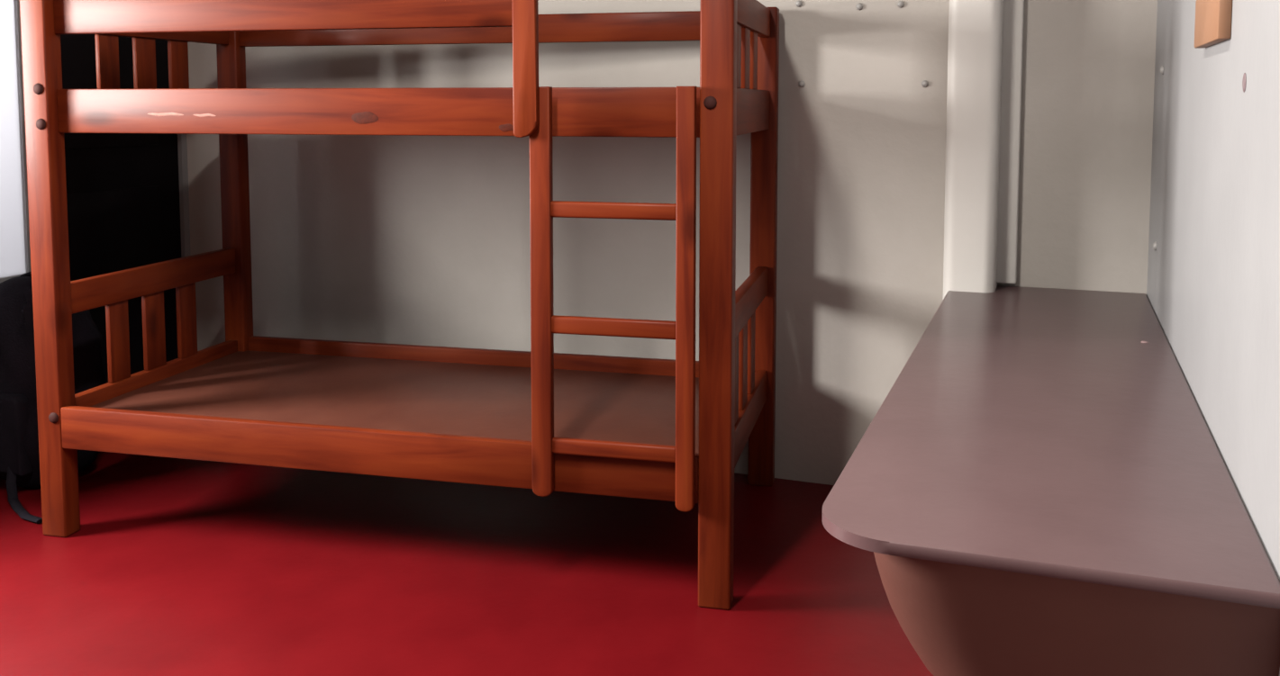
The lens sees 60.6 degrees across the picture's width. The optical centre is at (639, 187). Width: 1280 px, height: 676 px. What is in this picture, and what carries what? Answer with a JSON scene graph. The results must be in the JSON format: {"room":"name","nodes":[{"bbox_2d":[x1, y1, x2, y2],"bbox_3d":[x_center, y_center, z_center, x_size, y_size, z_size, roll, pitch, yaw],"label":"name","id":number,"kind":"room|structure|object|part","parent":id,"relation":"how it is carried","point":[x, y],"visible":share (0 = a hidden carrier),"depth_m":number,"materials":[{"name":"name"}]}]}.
{"room":"ship cabin","nodes":[
{"label":"ship cabin","id":0,"kind":"room"},
{"bbox_2d":[0,0,190,283],"bbox_3d":[-2.908,-0.239,1.727,0.120,2.700,5.775,2,5,21],"label":"wall","id":1,"kind":"structure","parent":0,"point":[182,141],"depth_m":3.74,"materials":[{"name":"white paint"}]},
{"bbox_2d":[0,0,26,278],"bbox_3d":[-2.177,-0.410,3.522,0.006,1.440,0.385,2,5,21],"label":"window","id":2,"kind":"structure","parent":1,"relation":"in","point":[12,229],"depth_m":3.68,"materials":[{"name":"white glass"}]},
{"bbox_2d":[60,34,181,383],"bbox_3d":[-1.963,-0.082,4.081,0.110,2.020,0.680,2,5,21],"label":"door","id":3,"kind":"structure","parent":1,"relation":"in","point":[122,189],"depth_m":4.13,"materials":[{"name":"black paint"}]},
{"bbox_3d":[-1.972,-0.551,4.048,0.014,0.800,0.460,2,5,21],"label":"panel","id":4,"kind":"part","parent":3,"relation":"part of","materials":[{"name":"black paint"}]},
{"bbox_3d":[-1.972,0.406,4.122,0.014,0.800,0.460,2,5,21],"label":"panel","id":5,"kind":"part","parent":3,"relation":"part of","materials":[{"name":"black paint"}]},
{"bbox_2d":[0,451,933,675],"bbox_3d":[-1.198,1.207,1.189,3.776,0.100,6.015,2,5,21],"label":"floor","id":6,"kind":"structure","parent":0,"point":[173,567],"depth_m":2.81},
{"bbox_2d":[0,271,105,524],"bbox_3d":[-1.928,0.625,3.508,0.494,0.700,0.462,2,5,21],"label":"bag","id":7,"kind":"object","parent":6,"relation":"on","point":[19,432],"visible":0.62,"depth_m":3.44,"materials":[{"name":"fabric"}]},
{"bbox_3d":[-1.974,0.305,3.573,0.140,0.072,0.020,2,5,21],"label":"carry handle","id":8,"kind":"part","parent":7,"relation":"part of","materials":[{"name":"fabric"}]},
{"bbox_2d":[19,0,779,610],"bbox_3d":[-0.646,0.210,3.296,2.000,1.560,1.010,1,5,14],"label":"bunk bed","id":9,"kind":"object","parent":6,"relation":"on","point":[540,420],"visible":1,"depth_m":3.03,"materials":[{"name":"brown wood"}]},
{"bbox_3d":[-1.677,0.231,3.117,0.081,1.545,0.062,1,5,14],"label":"post","id":10,"kind":"part","parent":9,"relation":"part of","materials":[{"name":"brown wood"}]},
{"bbox_3d":[-1.574,0.293,3.557,0.034,0.090,0.830,1,5,14],"label":"rail","id":11,"kind":"part","parent":9,"relation":"part of","materials":[{"name":"brown wood"}]},
{"bbox_3d":[-1.574,0.634,3.583,0.034,0.100,0.830,1,5,14],"label":"rail","id":12,"kind":"part","parent":9,"relation":"part of","materials":[{"name":"brown wood"}]},
{"bbox_3d":[-1.574,-0.522,3.493,0.034,0.088,0.830,1,5,14],"label":"rail","id":13,"kind":"part","parent":9,"relation":"part of","materials":[{"name":"brown wood"}]},
{"bbox_3d":[-1.467,0.164,3.981,0.081,1.545,0.062,1,5,14],"label":"post","id":14,"kind":"part","parent":9,"relation":"part of","materials":[{"name":"brown wood"}]},
{"bbox_3d":[-0.947,-0.470,2.902,1.413,0.104,0.028,1,5,14],"label":"guard rail","id":15,"kind":"part","parent":9,"relation":"part of","materials":[{"name":"brown wood"}]},
{"bbox_3d":[-0.740,-0.200,2.873,1.838,0.123,0.028,1,5,14],"label":"rail","id":16,"kind":"part","parent":9,"relation":"part of","materials":[{"name":"brown wood"}]},
{"bbox_3d":[-0.748,0.699,2.910,1.838,0.119,0.030,1,5,14],"label":"rail","id":17,"kind":"part","parent":9,"relation":"part of","materials":[{"name":"brown wood"}]},
{"bbox_3d":[-0.534,-0.535,3.702,1.838,0.094,0.026,1,5,14],"label":"guard rail","id":18,"kind":"part","parent":9,"relation":"part of","materials":[{"name":"brown wood"}]},
{"bbox_3d":[-0.534,0.625,3.795,1.838,0.129,0.030,1,5,14],"label":"rail","id":19,"kind":"part","parent":9,"relation":"part of","materials":[{"name":"brown wood"}]},
{"bbox_3d":[0.189,0.266,2.667,0.081,1.545,0.062,1,5,14],"label":"post","id":20,"kind":"part","parent":9,"relation":"part of","materials":[{"name":"brown wood"}]},
{"bbox_3d":[0.295,0.669,3.133,0.034,0.100,0.830,1,5,14],"label":"rail","id":21,"kind":"part","parent":9,"relation":"part of","materials":[{"name":"brown wood"}]},
{"bbox_3d":[0.295,0.328,3.107,0.034,0.090,0.830,1,5,14],"label":"rail","id":22,"kind":"part","parent":9,"relation":"part of","materials":[{"name":"brown wood"}]},
{"bbox_3d":[0.295,-0.215,3.064,0.034,0.123,0.830,1,5,14],"label":"rail","id":23,"kind":"part","parent":9,"relation":"part of","materials":[{"name":"brown wood"}]},
{"bbox_3d":[0.295,-0.487,3.043,0.034,0.088,0.830,1,5,14],"label":"rail","id":24,"kind":"part","parent":9,"relation":"part of","materials":[{"name":"brown wood"}]},
{"bbox_3d":[0.398,0.199,3.532,0.081,1.545,0.062,1,5,14],"label":"post","id":25,"kind":"part","parent":9,"relation":"part of","materials":[{"name":"brown wood"}]},
{"bbox_2d":[186,0,1157,485],"bbox_3d":[-0.155,-0.403,3.822,3.776,2.700,0.132,2,5,21],"label":"wall","id":26,"kind":"structure","parent":0,"point":[421,240],"depth_m":3.62,"materials":[{"name":"paint"}]},
{"bbox_2d":[942,0,1003,300],"bbox_3d":[0.992,-0.358,3.244,0.148,2.700,0.163,2,5,21],"label":"pillar","id":27,"kind":"structure","parent":26,"relation":"attached to","point":[975,51],"depth_m":3.19,"materials":[{"name":"white paint"}]},
{"bbox_2d":[996,0,1024,284],"bbox_3d":[1.108,-0.709,3.239,0.060,2.000,0.038,2,5,21],"label":"pipe","id":28,"kind":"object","parent":26,"relation":"attached to","point":[1012,28],"depth_m":3.27,"materials":[{"name":"white paint"}]},
{"bbox_2d":[1146,0,1279,675],"bbox_3d":[0.507,-0.139,0.435,0.129,2.700,5.775,2,5,21],"label":"wall","id":29,"kind":"structure","parent":0,"point":[1213,285],"depth_m":1.75,"materials":[{"name":"white paint"}]},
{"bbox_2d":[821,285,1279,675],"bbox_3d":[0.849,0.585,2.327,0.548,0.423,2.110,2,5,21],"label":"desk","id":30,"kind":"object","parent":29,"relation":"attached to","point":[1042,487],"visible":0.98,"depth_m":1.51,"materials":[{"name":"paint"}]},
{"bbox_2d":[1193,0,1232,48],"bbox_3d":[1.005,-0.299,1.925,0.020,0.092,0.330,2,5,21],"label":"wooden block","id":31,"kind":"object","parent":29,"relation":"attached to","point":[1212,24],"visible":1,"depth_m":1.85,"materials":[{"name":"brown wood"}]}
]}

